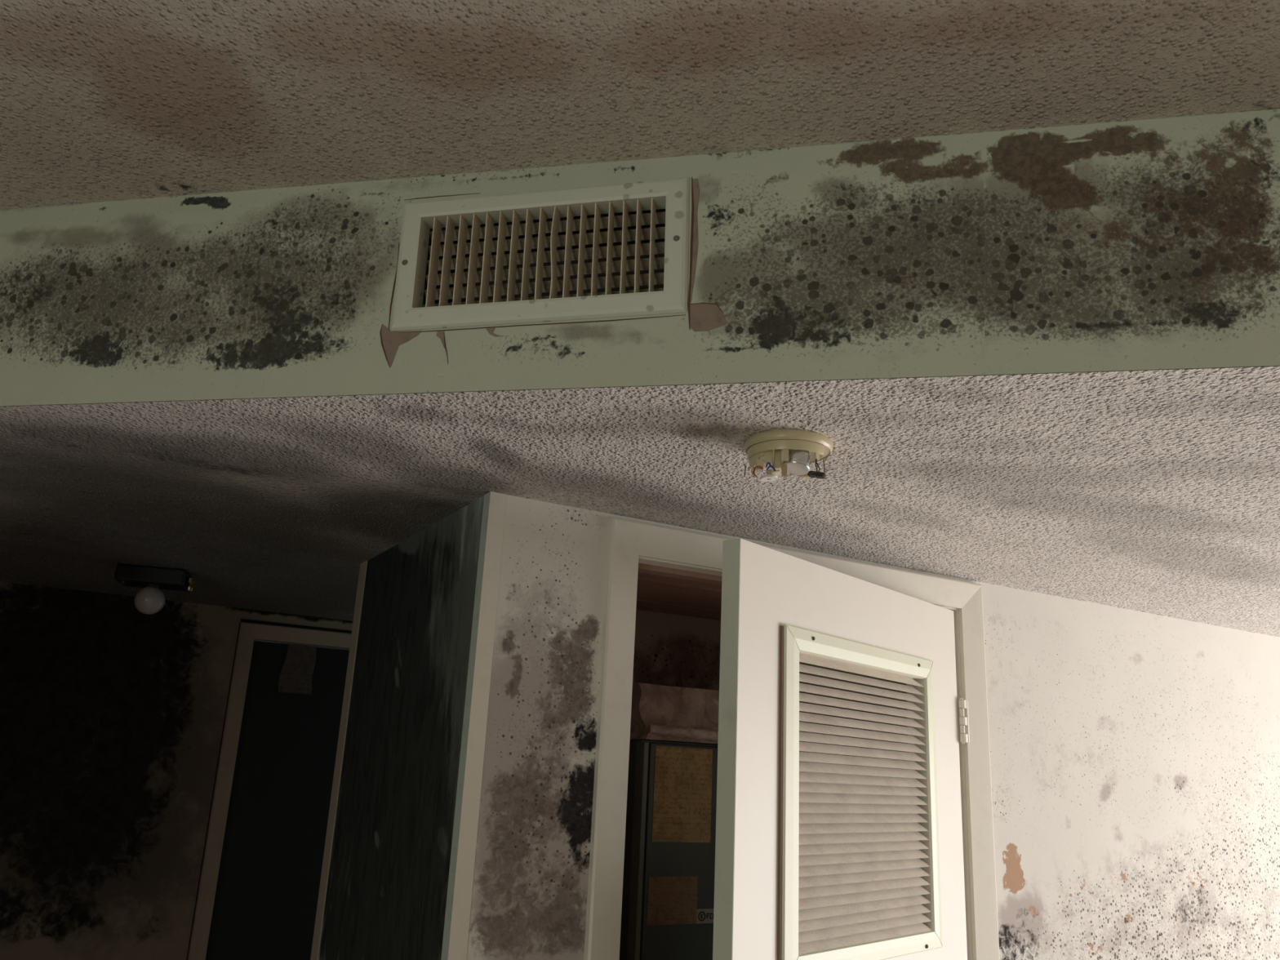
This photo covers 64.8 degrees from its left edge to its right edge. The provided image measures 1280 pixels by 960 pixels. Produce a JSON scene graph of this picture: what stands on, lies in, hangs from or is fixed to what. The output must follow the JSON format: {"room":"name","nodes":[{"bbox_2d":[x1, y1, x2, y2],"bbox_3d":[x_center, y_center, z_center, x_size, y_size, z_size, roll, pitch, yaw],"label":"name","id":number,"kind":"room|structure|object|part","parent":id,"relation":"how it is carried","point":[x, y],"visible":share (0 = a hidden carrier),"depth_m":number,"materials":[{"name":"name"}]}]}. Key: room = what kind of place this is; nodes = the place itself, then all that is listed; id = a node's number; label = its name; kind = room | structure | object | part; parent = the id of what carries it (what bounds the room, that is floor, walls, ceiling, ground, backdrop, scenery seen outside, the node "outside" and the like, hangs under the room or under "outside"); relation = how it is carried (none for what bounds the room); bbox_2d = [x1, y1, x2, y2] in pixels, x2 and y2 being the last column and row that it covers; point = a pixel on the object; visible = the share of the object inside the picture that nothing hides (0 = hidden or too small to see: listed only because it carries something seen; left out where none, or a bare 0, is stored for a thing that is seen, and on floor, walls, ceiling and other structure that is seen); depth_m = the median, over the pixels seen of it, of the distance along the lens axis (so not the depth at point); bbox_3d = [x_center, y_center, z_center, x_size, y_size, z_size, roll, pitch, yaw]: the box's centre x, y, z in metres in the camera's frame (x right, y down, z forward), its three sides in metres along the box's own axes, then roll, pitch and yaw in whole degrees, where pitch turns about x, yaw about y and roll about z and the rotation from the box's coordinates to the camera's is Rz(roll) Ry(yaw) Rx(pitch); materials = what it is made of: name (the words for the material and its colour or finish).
{"room":"abandoned house hallway","nodes":[
{"label":"abandoned house hallway","id":0,"kind":"room"},
{"bbox_2d":[0,581,352,959],"bbox_3d":[-1.840,1.407,3.082,5.000,2.130,0.100,12,-18,-28],"label":"wall","id":1,"kind":"structure","parent":0,"point":[113,713],"depth_m":3.22,"materials":[{"name":"paint"}]},
{"bbox_2d":[186,618,351,959],"bbox_3d":[-1.066,1.571,3.430,0.865,2.082,0.016,12,-18,-28],"label":"trim","id":2,"kind":"structure","parent":1,"relation":"attached to","point":[248,632],"depth_m":3.40,"materials":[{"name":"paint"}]},
{"bbox_2d":[205,639,349,959],"bbox_3d":[-1.096,1.603,3.473,0.784,2.042,0.100,12,-18,-28],"label":"door","id":3,"kind":"structure","parent":1,"relation":"in","point":[266,897],"depth_m":3.48,"materials":[{"name":"paint"}]},
{"bbox_2d":[278,644,316,694],"bbox_3d":[-1.222,0.676,3.610,0.122,0.170,0.008,12,-18,-28],"label":"paper notice","id":4,"kind":"object","parent":3,"relation":"attached to","point":[296,673],"visible":1,"depth_m":3.61,"materials":[{"name":"paper"}]},
{"bbox_2d":[318,496,484,959],"bbox_3d":[-0.507,1.151,1.974,0.100,2.130,0.900,12,-18,-28],"label":"wall","id":5,"kind":"structure","parent":0,"point":[386,895],"depth_m":2.05,"materials":[{"name":"paint"}]},
{"bbox_2d":[310,560,367,959],"bbox_3d":[-0.761,1.234,2.302,0.003,2.130,0.060,12,-18,-28],"label":"trim","id":6,"kind":"structure","parent":5,"relation":"attached to","point":[362,571],"depth_m":2.45,"materials":[{"name":"paint"}]},
{"bbox_2d":[440,491,506,959],"bbox_3d":[-0.320,1.049,1.590,0.032,2.130,0.032,12,-18,-28],"label":"trim","id":7,"kind":"structure","parent":5,"relation":"attached to","point":[461,871],"depth_m":1.75,"materials":[{"name":"beige paint"}]},
{"bbox_2d":[0,308,1279,637],"bbox_3d":[0.457,-0.145,1.240,6.700,0.120,5.958,12,-18,-28],"label":"ceiling","id":8,"kind":"structure","parent":0,"point":[1157,492],"depth_m":1.75,"materials":[{"name":"white paint"}]},
{"bbox_2d":[114,563,195,614],"bbox_3d":[-1.359,0.316,2.832,0.202,0.130,0.129,7,-17,-14],"label":"light","id":9,"kind":"object","parent":8,"relation":"attached to","point":[150,599],"visible":1,"depth_m":2.79,"materials":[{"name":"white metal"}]},
{"bbox_3d":[-1.359,0.328,2.801,0.078,0.090,0.078,7,-17,-14],"label":"globe bulb","id":10,"kind":"part","parent":9,"relation":"part of","materials":[{"name":"white glass"}]},
{"bbox_2d":[145,583,159,588],"bbox_3d":[-1.358,0.296,2.810,0.036,0.012,0.036,7,-17,-14],"label":"socket","id":11,"kind":"object","parent":9,"relation":"attached to","point":[147,585],"depth_m":2.79,"materials":[{"name":"black metal"}]},
{"bbox_3d":[-1.370,0.276,2.845,0.178,0.046,0.120,7,-17,-14],"label":"plate","id":12,"kind":"part","parent":9,"relation":"part of","materials":[{"name":"black metal"}]},
{"bbox_2d":[743,429,832,481],"bbox_3d":[0.221,-0.023,1.505,0.132,0.069,0.132,0,-16,8],"label":"smoke detector","id":13,"kind":"object","parent":8,"relation":"attached to","point":[792,451],"visible":1,"depth_m":1.46,"materials":[{"name":"plastic"}]},
{"bbox_2d":[0,0,1279,209],"bbox_3d":[0.679,-0.583,0.995,6.700,0.080,6.738,12,-18,-28],"label":"ceiling","id":14,"kind":"structure","parent":0,"point":[101,100],"depth_m":1.25,"materials":[{"name":"beige paint"}]},
{"bbox_2d":[0,109,1279,406],"bbox_3d":[0.474,-0.286,1.295,8.951,0.342,0.053,-1,-16,12],"label":"wall","id":15,"kind":"structure","parent":0,"point":[1033,251],"depth_m":1.34,"materials":[{"name":"paint"}]},
{"bbox_2d":[390,177,689,331],"bbox_3d":[-0.127,-0.294,1.475,0.423,0.205,0.163,-2,-17,12],"label":"air vent","id":16,"kind":"object","parent":15,"relation":"in","point":[613,250],"visible":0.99,"depth_m":1.42,"materials":[{"name":"metal"}]},
{"bbox_3d":[-0.296,-0.307,1.448,0.002,0.143,0.026,-2,-17,12],"label":"vertical blade","id":17,"kind":"part","parent":16,"relation":"part of","materials":[{"name":"beige metal"}]},
{"bbox_3d":[-0.276,-0.308,1.444,0.002,0.143,0.026,-2,-17,12],"label":"vertical blade","id":18,"kind":"part","parent":16,"relation":"part of","materials":[{"name":"beige metal"}]},
{"bbox_3d":[-0.257,-0.308,1.440,0.002,0.143,0.026,-2,-17,12],"label":"vertical blade","id":19,"kind":"part","parent":16,"relation":"part of","materials":[{"name":"beige metal"}]},
{"bbox_3d":[-0.237,-0.309,1.436,0.002,0.143,0.026,-2,-17,12],"label":"vertical blade","id":20,"kind":"part","parent":16,"relation":"part of","materials":[{"name":"beige metal"}]},
{"bbox_3d":[-0.217,-0.310,1.432,0.002,0.143,0.026,-2,-17,12],"label":"vertical blade","id":21,"kind":"part","parent":16,"relation":"part of","materials":[{"name":"beige metal"}]},
{"bbox_3d":[-0.198,-0.310,1.428,0.002,0.143,0.026,-2,-17,11],"label":"vertical blade","id":22,"kind":"part","parent":16,"relation":"part of","materials":[{"name":"beige metal"}]},
{"bbox_3d":[-0.179,-0.311,1.424,0.002,0.143,0.026,-2,-17,12],"label":"vertical blade","id":23,"kind":"part","parent":16,"relation":"part of","materials":[{"name":"beige metal"}]},
{"bbox_3d":[-0.159,-0.311,1.420,0.002,0.143,0.026,-2,-17,12],"label":"vertical blade","id":24,"kind":"part","parent":16,"relation":"part of","materials":[{"name":"beige metal"}]},
{"bbox_3d":[-0.140,-0.312,1.416,0.002,0.143,0.026,-2,-17,12],"label":"vertical blade","id":25,"kind":"part","parent":16,"relation":"part of","materials":[{"name":"beige metal"}]},
{"bbox_3d":[-0.137,-0.251,1.421,0.358,0.013,0.012,-2,-17,12],"label":"horizontal blade","id":26,"kind":"part","parent":16,"relation":"part of","materials":[{"name":"beige metal"}]},
{"bbox_3d":[-0.136,-0.273,1.427,0.358,0.013,0.012,-2,-17,12],"label":"horizontal blade","id":27,"kind":"part","parent":16,"relation":"part of","materials":[{"name":"beige metal"}]},
{"bbox_3d":[-0.135,-0.296,1.434,0.358,0.013,0.012,-2,-17,12],"label":"horizontal blade","id":28,"kind":"part","parent":16,"relation":"part of","materials":[{"name":"beige metal"}]},
{"bbox_3d":[-0.135,-0.319,1.440,0.358,0.013,0.012,-2,-17,12],"label":"horizontal blade","id":29,"kind":"part","parent":16,"relation":"part of","materials":[{"name":"beige metal"}]},
{"bbox_3d":[-0.134,-0.341,1.447,0.358,0.013,0.012,-2,-17,12],"label":"horizontal blade","id":30,"kind":"part","parent":16,"relation":"part of","materials":[{"name":"beige metal"}]},
{"bbox_3d":[-0.133,-0.364,1.454,0.358,0.013,0.012,-2,-17,12],"label":"horizontal blade","id":31,"kind":"part","parent":16,"relation":"part of","materials":[{"name":"beige metal"}]},
{"bbox_3d":[-0.120,-0.312,1.412,0.006,0.143,0.026,-2,-17,12],"label":"vertical blade","id":32,"kind":"part","parent":16,"relation":"part of","materials":[{"name":"beige metal"}]},
{"bbox_3d":[-0.100,-0.313,1.408,0.002,0.143,0.026,-2,-17,12],"label":"vertical blade","id":33,"kind":"part","parent":16,"relation":"part of","materials":[{"name":"beige metal"}]},
{"bbox_3d":[-0.081,-0.314,1.404,0.002,0.143,0.026,-2,-17,12],"label":"vertical blade","id":34,"kind":"part","parent":16,"relation":"part of","materials":[{"name":"beige metal"}]},
{"bbox_3d":[-0.061,-0.314,1.400,0.002,0.143,0.026,-2,-17,12],"label":"vertical blade","id":35,"kind":"part","parent":16,"relation":"part of","materials":[{"name":"beige metal"}]},
{"bbox_3d":[-0.042,-0.315,1.396,0.002,0.143,0.026,-2,-17,12],"label":"vertical blade","id":36,"kind":"part","parent":16,"relation":"part of","materials":[{"name":"beige metal"}]},
{"bbox_3d":[-0.022,-0.316,1.392,0.002,0.143,0.026,-2,-17,12],"label":"vertical blade","id":37,"kind":"part","parent":16,"relation":"part of","materials":[{"name":"beige metal"}]},
{"bbox_3d":[-0.003,-0.316,1.388,0.002,0.143,0.026,-2,-17,12],"label":"vertical blade","id":38,"kind":"part","parent":16,"relation":"part of","materials":[{"name":"beige metal"}]},
{"bbox_3d":[0.017,-0.317,1.384,0.002,0.143,0.026,-2,-17,12],"label":"vertical blade","id":39,"kind":"part","parent":16,"relation":"part of","materials":[{"name":"beige metal"}]},
{"bbox_2d":[632,608,852,774],"bbox_3d":[-0.026,1.375,2.666,1.460,2.130,0.100,12,-18,-28],"label":"wall","id":40,"kind":"structure","parent":0,"point":[671,650],"depth_m":2.92,"materials":[{"name":"paint"}]},
{"bbox_2d":[466,494,1279,959],"bbox_3d":[1.235,1.380,2.471,3.659,2.130,0.100,12,-18,-28],"label":"wall","id":41,"kind":"structure","parent":0,"point":[1135,755],"depth_m":2.45,"materials":[{"name":"beige paint"}]},
{"bbox_2d":[583,516,999,959],"bbox_3d":[0.335,1.181,1.918,1.020,2.121,0.017,12,-18,-28],"label":"trim","id":42,"kind":"structure","parent":41,"relation":"attached to","point":[628,540],"depth_m":2.00,"materials":[{"name":"beige paint"}]},
{"bbox_2d":[637,555,973,959],"bbox_3d":[0.304,1.219,1.960,0.914,2.069,0.100,12,-18,-28],"label":"door frame","id":43,"kind":"structure","parent":41,"relation":"in","point":[646,565],"depth_m":2.22,"materials":[{"name":"beige paint"}]},
{"bbox_2d":[712,538,969,959],"bbox_3d":[0.409,1.185,1.804,0.054,2.033,0.888,-11,-21,40],"label":"door","id":44,"kind":"structure","parent":43,"relation":"attached to","point":[811,864],"depth_m":1.88,"materials":[{"name":"beige paint"}]},
{"bbox_3d":[0.440,0.611,1.947,0.012,0.586,0.596,-11,-21,40],"label":"grille frame","id":45,"kind":"part","parent":44,"relation":"part of","materials":[{"name":"paint"}]},
{"bbox_2d":[851,672,908,777],"bbox_3d":[0.822,1.438,2.741,0.100,2.130,0.791,12,-18,-28],"label":"wall","id":46,"kind":"structure","parent":0,"point":[853,673],"depth_m":3.08,"materials":[{"name":"paint"}]},
{"bbox_3d":[0.553,1.878,0.292,6.900,0.100,6.960,12,-18,-28],"label":"floor","id":47,"kind":"structure","parent":0,"visible":0},
{"bbox_2d":[619,739,838,959],"bbox_3d":[0.107,1.484,2.271,0.562,1.713,0.426,12,-18,-28],"label":"handler","id":48,"kind":"object","parent":47,"relation":"on","point":[668,895],"visible":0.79,"depth_m":2.18,"materials":[{"name":"grey metal"}]},
{"bbox_2d":[630,682,842,746],"bbox_3d":[0.174,0.591,2.489,0.562,0.124,0.397,12,-18,-28],"label":"duct plenum","id":49,"kind":"object","parent":48,"relation":"on","point":[659,713],"visible":0.43,"depth_m":2.28,"materials":[{"name":"metal"}]}
]}

